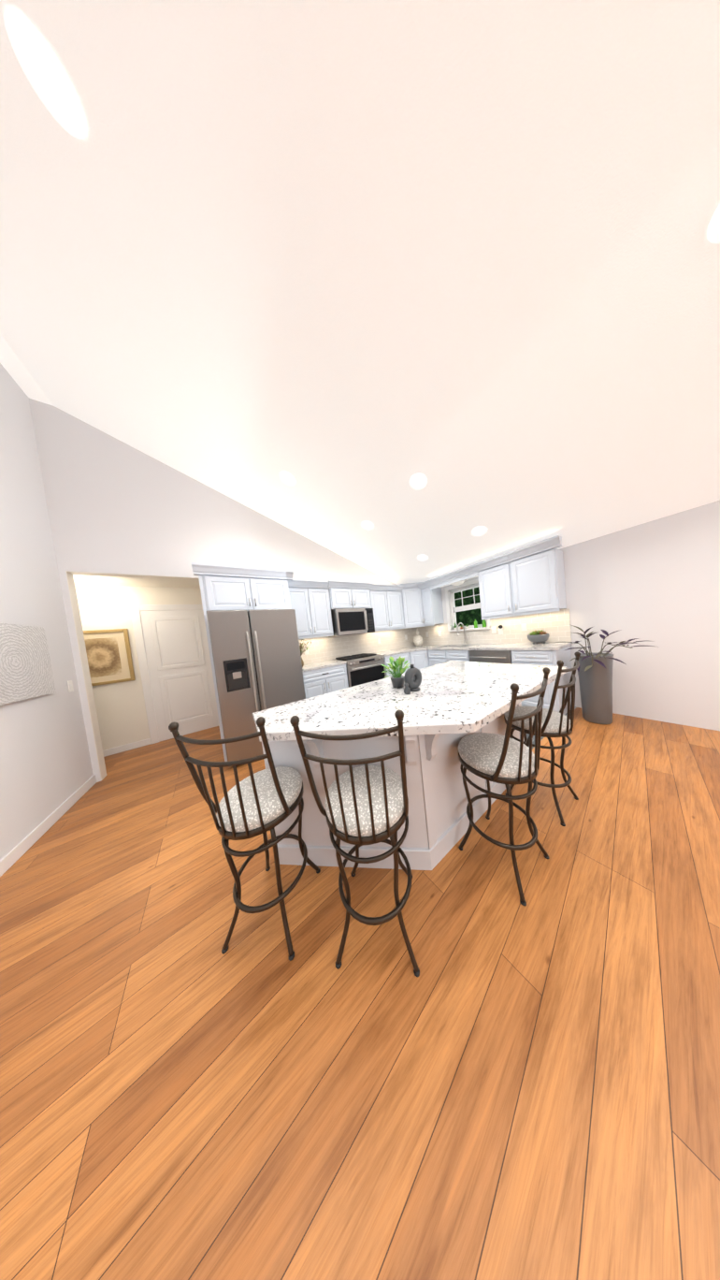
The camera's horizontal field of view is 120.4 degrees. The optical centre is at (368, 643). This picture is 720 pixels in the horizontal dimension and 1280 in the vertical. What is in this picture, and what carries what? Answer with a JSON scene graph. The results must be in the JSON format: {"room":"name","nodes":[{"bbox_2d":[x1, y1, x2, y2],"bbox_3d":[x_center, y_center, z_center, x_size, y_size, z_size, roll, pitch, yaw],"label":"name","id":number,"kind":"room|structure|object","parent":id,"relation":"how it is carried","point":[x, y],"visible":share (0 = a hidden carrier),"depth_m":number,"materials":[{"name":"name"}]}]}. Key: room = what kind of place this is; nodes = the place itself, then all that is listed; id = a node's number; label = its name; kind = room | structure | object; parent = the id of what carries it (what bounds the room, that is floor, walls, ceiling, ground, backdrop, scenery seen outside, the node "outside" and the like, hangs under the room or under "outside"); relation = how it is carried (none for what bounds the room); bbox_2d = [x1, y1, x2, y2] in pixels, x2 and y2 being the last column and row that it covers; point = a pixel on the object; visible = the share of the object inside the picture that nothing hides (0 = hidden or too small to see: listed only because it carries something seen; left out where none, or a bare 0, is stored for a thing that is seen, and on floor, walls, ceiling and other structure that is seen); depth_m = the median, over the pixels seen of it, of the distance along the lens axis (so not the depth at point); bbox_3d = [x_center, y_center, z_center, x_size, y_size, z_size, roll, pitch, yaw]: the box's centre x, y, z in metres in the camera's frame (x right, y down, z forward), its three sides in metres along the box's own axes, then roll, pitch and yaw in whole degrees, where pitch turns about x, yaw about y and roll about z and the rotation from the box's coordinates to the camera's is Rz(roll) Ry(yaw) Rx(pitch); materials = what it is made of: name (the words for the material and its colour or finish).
{"room":"kitchen","nodes":[
{"label":"kitchen","id":0,"kind":"room"},
{"bbox_2d":[0,363,93,859],"bbox_3d":[-2.806,-0.543,1.410,0.120,4.174,1.796,-8,3,-33],"label":"wall","id":1,"kind":"structure","parent":0,"point":[46,769],"depth_m":1.84,"materials":[{"name":"white paint"}]},
{"bbox_2d":[0,622,56,705],"bbox_3d":[-2.729,0.143,1.577,0.032,0.600,0.736,-8,3,-33],"label":"canvas art","id":2,"kind":"object","parent":1,"relation":"attached to","point":[25,670],"visible":1,"depth_m":1.65,"materials":[{"name":"canvas"},{"name":"paint"}]},
{"bbox_2d":[0,774,96,876],"bbox_3d":[-0.926,1.416,-0.885,0.014,0.092,7.615,-8,3,-33],"label":"baseboard","id":3,"kind":"structure","parent":1,"relation":"attached to","point":[15,854],"depth_m":1.63,"materials":[{"name":"white wood"}]},
{"bbox_2d":[67,680,73,692],"bbox_3d":[-3.068,0.436,2.126,0.012,0.116,0.072,-8,3,-33],"label":"light switch","id":4,"kind":"object","parent":1,"relation":"attached to","point":[69,683],"depth_m":2.12,"materials":[{"name":"white plastic"}]},
{"bbox_2d":[72,574,200,588],"bbox_3d":[-3.593,-0.877,2.576,2.820,0.100,0.765,-8,3,-33],"label":"ceiling","id":5,"kind":"structure","parent":0,"point":[94,580],"depth_m":2.91,"materials":[{"name":"white paint"}]},
{"bbox_2d":[29,398,396,782],"bbox_3d":[-3.003,-0.592,2.960,9.595,4.174,1.005,-8,3,-33],"label":"wall","id":6,"kind":"structure","parent":0,"point":[115,505],"depth_m":2.61,"materials":[{"name":"white paint"}]},
{"bbox_2d":[83,628,135,685],"bbox_3d":[-3.759,0.195,2.877,0.615,0.766,0.030,-8,3,-33],"label":"framed picture","id":7,"kind":"object","parent":6,"relation":"attached to","point":[109,656],"visible":0.48,"depth_m":2.93},
{"bbox_2d":[102,728,205,756],"bbox_3d":[-3.597,1.525,2.964,2.700,0.092,0.014,-8,3,-33],"label":"baseboard","id":8,"kind":"structure","parent":6,"relation":"attached to","point":[145,742],"depth_m":3.01,"materials":[{"name":"white wood"}]},
{"bbox_2d":[130,604,203,743],"bbox_3d":[-3.021,0.426,3.362,0.960,2.120,0.030,-8,3,-33],"label":"door frame","id":9,"kind":"structure","parent":6,"relation":"attached to","point":[135,609],"depth_m":3.12,"materials":[{"name":"white wood"}]},
{"bbox_2d":[139,610,218,741],"bbox_3d":[-3.016,0.468,3.363,0.780,2.025,0.032,-8,3,-33],"label":"hall door","id":10,"kind":"structure","parent":6,"relation":"in","point":[179,665],"depth_m":3.33,"materials":[{"name":"white wood"}]},
{"bbox_2d":[190,562,293,761],"bbox_3d":[-1.537,0.208,2.852,1.061,2.269,0.756,-8,3,-33],"label":"upper cabinet","id":11,"kind":"object","parent":6,"relation":"attached to","point":[231,588],"visible":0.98,"depth_m":2.47,"materials":[{"name":"white paint"}]},
{"bbox_2d":[287,579,334,639],"bbox_3d":[-1.038,-0.543,3.406,0.804,0.908,0.416,-8,3,-33],"label":"upper cabinet","id":12,"kind":"object","parent":6,"relation":"attached to","point":[310,601],"visible":0.77,"depth_m":3.32,"materials":[{"name":"white paint"}]},
{"bbox_2d":[327,580,372,610],"bbox_3d":[-0.380,-0.864,3.833,0.880,0.471,0.446,-8,3,-33],"label":"upper cabinet","id":13,"kind":"object","parent":6,"relation":"attached to","point":[348,594],"visible":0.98,"depth_m":3.67,"materials":[{"name":"white paint"}]},
{"bbox_2d":[328,608,375,637],"bbox_3d":[-0.311,-0.399,3.833,0.760,0.455,0.487,-8,3,-33],"label":"microwave","id":14,"kind":"object","parent":13,"relation":"attached to","point":[352,621],"visible":1,"depth_m":3.63,"materials":[{"name":"silver metal"}]},
{"bbox_2d":[298,626,418,664],"bbox_3d":[-0.061,-0.020,4.287,3.153,0.466,0.010,-8,3,-33],"label":"tile backsplash","id":15,"kind":"structure","parent":6,"relation":"attached to","point":[325,647],"depth_m":4.14,"materials":[{"name":"beige tile"}]},
{"bbox_2d":[369,583,405,631],"bbox_3d":[0.328,-0.729,4.318,0.845,0.908,0.416,-8,3,-33],"label":"upper cabinet","id":16,"kind":"object","parent":6,"relation":"attached to","point":[386,603],"visible":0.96,"depth_m":4.18,"materials":[{"name":"white paint"}]},
{"bbox_2d":[400,581,424,628],"bbox_3d":[0.950,-0.828,4.592,0.492,0.948,0.377,-6,3,-7],"label":"upper cabinet","id":17,"kind":"object","parent":6,"relation":"attached to","point":[412,604],"visible":0.85,"depth_m":4.46,"materials":[{"name":"white paint"}]},
{"bbox_2d":[0,707,719,1279],"bbox_3d":[-0.663,1.431,-0.132,9.595,0.060,8.820,-8,3,-33],"label":"floor","id":18,"kind":"structure","parent":0,"point":[505,1085],"depth_m":0.67,"materials":[{"name":"brown wood"}]},
{"bbox_2d":[168,716,320,960],"bbox_3d":[-0.520,0.806,0.980,0.522,1.050,0.523,-8,3,-33],"label":"stool","id":19,"kind":"object","parent":18,"relation":"on","point":[263,802],"visible":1,"depth_m":0.88,"materials":[{"name":"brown metal"}]},
{"bbox_2d":[206,609,305,767],"bbox_3d":[-1.445,0.473,2.769,0.904,1.730,0.953,-8,3,-33],"label":"fridge","id":20,"kind":"object","parent":18,"relation":"on","point":[256,656],"visible":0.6,"depth_m":2.34,"materials":[{"name":"grey metal"}]},
{"bbox_2d":[290,709,420,977],"bbox_3d":[-0.010,0.755,0.906,0.522,1.050,0.523,-8,3,-33],"label":"stool","id":21,"kind":"object","parent":18,"relation":"on","point":[366,804],"visible":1,"depth_m":0.81,"materials":[{"name":"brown metal"}]},
{"bbox_2d":[259,683,550,870],"bbox_3d":[0.430,0.773,1.463,1.998,0.874,0.877,-8,3,-33],"label":"kitchen island","id":22,"kind":"object","parent":18,"relation":"on","point":[438,800],"depth_m":1.20,"materials":[{"name":"grey paint"}]},
{"bbox_2d":[252,660,567,851],"bbox_3d":[0.400,0.317,1.405,2.020,0.040,0.982,-8,3,-33],"label":"island countertop","id":23,"kind":"structure","parent":22,"relation":"on","point":[455,700],"depth_m":1.17,"materials":[{"name":"white stone"}]},
{"bbox_2d":[380,656,410,688],"bbox_3d":[0.195,0.200,1.537,0.290,0.224,0.214,-8,3,-33],"label":"potted plant","id":24,"kind":"object","parent":23,"relation":"on","point":[398,680],"visible":1,"depth_m":1.47,"materials":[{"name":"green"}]},
{"bbox_2d":[404,683,410,694],"bbox_3d":[0.245,0.282,1.304,0.042,0.070,0.041,-8,3,-33],"label":"figurine","id":25,"kind":"object","parent":23,"relation":"on","point":[407,690],"visible":0.98,"depth_m":1.29,"materials":[{"name":"grey ceramic"}]},
{"bbox_2d":[404,664,421,691],"bbox_3d":[0.299,0.222,1.366,0.146,0.172,0.079,-8,3,-33],"label":"vase","id":26,"kind":"object","parent":23,"relation":"on","point":[413,677],"visible":0.92,"depth_m":1.34,"materials":[{"name":"grey ceramic"}]},
{"bbox_2d":[458,667,551,906],"bbox_3d":[0.720,0.668,1.131,0.410,1.050,0.420,-8,3,-33],"label":"stool","id":27,"kind":"object","parent":18,"relation":"on","point":[507,760],"visible":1,"depth_m":1.02,"materials":[{"name":"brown metal"}]},
{"bbox_2d":[504,651,581,826],"bbox_3d":[1.223,0.599,1.467,0.410,1.050,0.420,-8,3,-33],"label":"stool","id":28,"kind":"object","parent":18,"relation":"on","point":[557,723],"visible":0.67,"depth_m":1.33,"materials":[{"name":"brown metal"}]},
{"bbox_2d":[555,625,654,724],"bbox_3d":[2.666,0.348,2.300,0.862,1.171,0.705,-8,3,-33],"label":"planter","id":29,"kind":"object","parent":18,"relation":"on","point":[595,672],"visible":0.96,"depth_m":2.35,"materials":[{"name":"grey ceramic"}]},
{"bbox_3d":[0.787,1.095,3.144,3.263,0.007,2.808,-8,3,-33],"label":"floor","id":30,"kind":"structure","parent":18,"relation":"on","visible":0},
{"bbox_2d":[523,712,567,749],"bbox_3d":[0.784,1.092,3.150,3.241,0.001,2.774,-8,3,-33],"label":"hex tile floor","id":31,"kind":"structure","parent":30,"relation":"on","point":[533,739],"depth_m":2.23,"materials":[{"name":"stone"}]},
{"bbox_2d":[303,664,349,698],"bbox_3d":[-0.785,0.808,3.390,0.770,0.870,0.666,-8,3,-33],"label":"base cabinet","id":32,"kind":"object","parent":31,"relation":"on","point":[317,682],"visible":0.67,"depth_m":3.13,"materials":[{"name":"white paint"}]},
{"bbox_2d":[302,659,347,671],"bbox_3d":[-0.843,0.357,3.382,0.774,0.035,0.637,-8,3,-33],"label":"countertop","id":33,"kind":"structure","parent":32,"relation":"on","point":[326,663],"depth_m":3.25,"materials":[{"name":"stone"}]},
{"bbox_2d":[299,639,311,667],"bbox_3d":[-1.063,0.142,3.334,0.370,0.441,0.306,-8,3,-33],"label":"flower vase","id":34,"kind":"object","parent":33,"relation":"on","point":[301,647],"visible":0.56,"depth_m":3.27,"materials":[{"name":"brown"}]},
{"bbox_2d":[333,653,386,687],"bbox_3d":[-0.139,0.688,3.794,0.758,0.937,0.691,-8,3,-33],"label":"range","id":35,"kind":"object","parent":31,"relation":"on","point":[363,668],"visible":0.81,"depth_m":3.54,"materials":[{"name":"silver metal"}]},
{"bbox_2d":[384,652,410,677],"bbox_3d":[0.440,0.641,4.208,0.652,0.870,0.666,-8,3,-33],"label":"base cabinet","id":36,"kind":"object","parent":31,"relation":"on","point":[406,655],"visible":0.12,"depth_m":3.93,"materials":[{"name":"white paint"}]},
{"bbox_2d":[373,647,430,656],"bbox_3d":[0.581,0.170,4.166,0.946,0.035,0.912,-8,3,-33],"label":"countertop","id":37,"kind":"structure","parent":36,"relation":"on","point":[390,652],"depth_m":4.14,"materials":[{"name":"stone"}]},
{"bbox_2d":[408,650,429,669],"bbox_3d":[1.032,0.570,4.398,0.385,0.870,0.554,-6,3,-6],"label":"base cabinet","id":38,"kind":"object","parent":31,"relation":"on","point":[418,660],"visible":0.42,"depth_m":4.15,"materials":[{"name":"white paint"}]},
{"bbox_2d":[427,650,469,666],"bbox_3d":[1.719,0.516,3.982,0.664,0.870,0.876,-8,3,-33],"label":"base cabinet","id":39,"kind":"object","parent":31,"relation":"on","point":[437,657],"visible":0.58,"depth_m":3.81,"materials":[{"name":"white paint"}]},
{"bbox_2d":[407,641,572,650],"bbox_3d":[1.774,0.137,3.828,0.660,0.190,2.797,-8,3,-33],"label":"countertop","id":40,"kind":"structure","parent":39,"relation":"on","point":[555,646],"depth_m":3.18,"materials":[{"name":"stone"}]},
{"bbox_2d":[413,628,423,646],"bbox_3d":[1.166,-0.154,4.821,0.224,0.427,0.224,-8,3,-33],"label":"vase","id":41,"kind":"object","parent":40,"relation":"on","point":[418,640],"visible":1,"depth_m":4.75,"materials":[{"name":"white ceramic"}]},
{"bbox_2d":[457,622,468,644],"bbox_3d":[1.822,-0.193,3.976,0.265,0.442,0.108,-8,3,-33],"label":"faucet","id":42,"kind":"object","parent":40,"relation":"on","point":[465,640],"visible":1,"depth_m":4.04,"materials":[{"name":"silver metal"}]},
{"bbox_2d":[527,629,550,644],"bbox_3d":[2.494,-0.100,3.023,0.256,0.201,0.254,-8,3,-33],"label":"succulent bowl","id":43,"kind":"object","parent":40,"relation":"on","point":[536,636],"visible":1,"depth_m":2.96,"materials":[{"name":"grey ceramic"}]},
{"bbox_2d":[468,650,511,663],"bbox_3d":[2.099,0.505,3.337,0.632,0.868,0.611,-8,3,-33],"label":"dishwasher","id":44,"kind":"object","parent":31,"relation":"on","point":[494,656],"visible":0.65,"depth_m":3.13,"materials":[{"name":"silver metal"}]},
{"bbox_2d":[510,645,572,714],"bbox_3d":[2.439,0.488,2.898,0.664,0.870,0.490,-8,3,-33],"label":"base cabinet","id":45,"kind":"object","parent":31,"relation":"on","point":[550,658],"visible":0.4,"depth_m":2.68,"materials":[{"name":"white paint"}]},
{"bbox_2d":[0,0,719,584],"bbox_3d":[-0.658,-1.755,-0.628,9.775,2.114,7.855,-8,3,-33],"label":"ceiling","id":46,"kind":"structure","parent":0,"point":[350,266],"depth_m":1.10,"materials":[{"name":"white paint"}]},
{"bbox_2d":[3,8,86,138],"bbox_3d":[-1.326,-2.338,0.856,0.178,0.068,0.188,-8,3,-33],"label":"recessed light","id":47,"kind":"object","parent":46,"relation":"in","point":[45,74],"visible":1,"depth_m":0.84,"materials":[{"name":"white"}]},
{"bbox_2d":[279,471,295,485],"bbox_3d":[-0.988,-2.025,2.532,0.178,0.068,0.188,-8,3,-33],"label":"recessed light","id":48,"kind":"object","parent":46,"relation":"in","point":[287,478],"visible":1,"depth_m":2.52,"materials":[{"name":"white"}]},
{"bbox_2d":[362,521,374,530],"bbox_3d":[-0.005,-1.760,3.077,0.178,0.068,0.188,-8,3,-33],"label":"recessed light","id":49,"kind":"object","parent":46,"relation":"in","point":[368,525],"visible":1,"depth_m":3.07,"materials":[{"name":"white"}]},
{"bbox_2d":[409,473,427,489],"bbox_3d":[0.551,-1.777,2.264,0.178,0.068,0.188,-8,3,-33],"label":"recessed light","id":50,"kind":"object","parent":46,"relation":"in","point":[418,481],"visible":1,"depth_m":2.26,"materials":[{"name":"white"}]},
{"bbox_2d":[417,554,428,561],"bbox_3d":[0.954,-1.501,3.610,0.178,0.068,0.188,-8,3,-33],"label":"recessed light","id":51,"kind":"object","parent":46,"relation":"in","point":[422,558],"visible":1,"depth_m":3.60,"materials":[{"name":"white"}]},
{"bbox_2d":[471,526,487,536],"bbox_3d":[1.504,-1.520,2.794,0.178,0.068,0.188,-8,3,-33],"label":"recessed light","id":52,"kind":"object","parent":46,"relation":"in","point":[479,530],"visible":1,"depth_m":2.79,"materials":[{"name":"white"}]},
{"bbox_2d":[708,204,719,243],"bbox_3d":[1.547,-1.805,0.829,0.178,0.068,0.188,-8,3,-33],"label":"recessed light","id":53,"kind":"object","parent":46,"relation":"in","point":[714,233],"visible":1,"depth_m":0.90,"materials":[{"name":"white"}]},
{"bbox_2d":[421,499,719,730],"bbox_3d":[3.351,-0.383,2.072,0.120,2.500,7.735,-8,3,-33],"label":"wall","id":54,"kind":"structure","parent":0,"point":[658,581],"depth_m":2.26,"materials":[{"name":"white paint"}]},
{"bbox_2d":[418,581,444,625],"bbox_3d":[1.356,-0.852,4.462,0.426,0.923,0.263,-8,3,-33],"label":"upper cabinet","id":55,"kind":"object","parent":54,"relation":"attached to","point":[432,606],"visible":0.92,"depth_m":4.38,"materials":[{"name":"white paint"}]},
{"bbox_2d":[427,564,478,589],"bbox_3d":[1.539,-1.218,3.845,0.130,0.180,0.983,-8,3,-33],"label":"valance","id":56,"kind":"object","parent":54,"relation":"attached to","point":[463,574],"visible":0.91,"depth_m":3.77,"materials":[{"name":"white paint"}]},
{"bbox_2d":[444,578,491,630],"bbox_3d":[1.962,-0.746,4.061,0.129,0.905,0.870,-8,3,-33],"label":"window unit","id":57,"kind":"structure","parent":54,"relation":"in","point":[454,609],"depth_m":4.22,"materials":[{"name":"white wood"}]},
{"bbox_2d":[448,626,490,631],"bbox_3d":[1.969,-0.278,4.054,0.100,0.034,0.830,-8,3,-33],"label":"window sill","id":58,"kind":"structure","parent":54,"relation":"attached to","point":[484,628],"depth_m":3.96,"materials":[{"name":"white wood"}]},
{"bbox_2d":[450,623,468,629],"bbox_3d":[1.855,-0.376,4.204,0.226,0.170,0.430,-8,3,-33],"label":"potted plant","id":59,"kind":"object","parent":58,"relation":"on","point":[460,626],"visible":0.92,"depth_m":4.16,"materials":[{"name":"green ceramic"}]},
{"bbox_2d":[474,619,478,627],"bbox_3d":[2.049,-0.381,3.923,0.062,0.165,0.060,-8,3,-33],"label":"bottle","id":60,"kind":"object","parent":58,"relation":"on","point":[476,623],"depth_m":3.90,"materials":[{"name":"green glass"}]},
{"bbox_2d":[482,619,486,627],"bbox_3d":[2.133,-0.390,3.794,0.062,0.175,0.060,-8,3,-33],"label":"bottle","id":61,"kind":"object","parent":58,"relation":"on","point":[484,621],"depth_m":3.77,"materials":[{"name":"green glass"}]},
{"bbox_2d":[474,552,514,619],"bbox_3d":[2.105,-0.880,3.335,0.426,0.923,0.478,-8,3,-33],"label":"upper cabinet","id":62,"kind":"object","parent":54,"relation":"attached to","point":[496,586],"visible":0.96,"depth_m":3.23,"materials":[{"name":"white paint"}]},
{"bbox_2d":[418,608,571,644],"bbox_3d":[2.017,-0.227,3.982,0.007,0.466,2.760,-8,3,-33],"label":"tile backsplash","id":63,"kind":"structure","parent":54,"relation":"attached to","point":[556,625],"depth_m":3.43,"materials":[{"name":"beige tile"}]},
{"bbox_2d":[492,626,496,633],"bbox_3d":[2.227,-0.245,3.650,0.008,0.116,0.072,-8,3,-33],"label":"outlet","id":64,"kind":"object","parent":63,"relation":"attached to","point":[494,631],"depth_m":3.65,"materials":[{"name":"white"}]},
{"bbox_2d":[498,625,503,634],"bbox_3d":[2.282,-0.243,3.556,0.022,0.161,0.076,-8,3,-33],"label":"outlet","id":65,"kind":"object","parent":63,"relation":"attached to","point":[501,631],"depth_m":3.55,"materials":[{"name":"white plastic"}]},
{"bbox_2d":[521,623,527,630],"bbox_3d":[2.475,-0.259,3.272,0.012,0.116,0.072,-8,3,-33],"label":"outlet","id":66,"kind":"object","parent":63,"relation":"attached to","point":[524,626],"depth_m":3.27,"materials":[{"name":"white plastic"}]},
{"bbox_2d":[507,535,567,615],"bbox_3d":[2.396,-0.892,2.896,0.426,0.923,0.572,-8,3,-33],"label":"upper cabinet","id":67,"kind":"object","parent":54,"relation":"attached to","point":[538,576],"visible":1,"depth_m":2.79,"materials":[{"name":"white paint"}]},
{"label":"outside","id":68,"kind":"structure","parent":0,"visible":0},
{"bbox_2d":[454,586,485,626],"bbox_3d":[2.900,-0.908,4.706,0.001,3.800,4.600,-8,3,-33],"label":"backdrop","id":69,"kind":"structure","parent":68,"point":[467,617],"depth_m":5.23,"materials":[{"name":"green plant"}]},
{"bbox_3d":[1.707,-1.215,3.956,0.326,0.020,0.979,-8,3,-33],"label":"soffit","id":70,"kind":"structure","parent":0,"visible":0},
{"bbox_2d":[451,579,465,585],"bbox_3d":[1.718,-1.162,3.951,0.296,0.085,0.296,-8,3,-33],"label":"dome ceiling light","id":71,"kind":"object","parent":70,"relation":"attached to","point":[458,583],"visible":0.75,"depth_m":3.89,"materials":[{"name":"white glass"}]}
]}

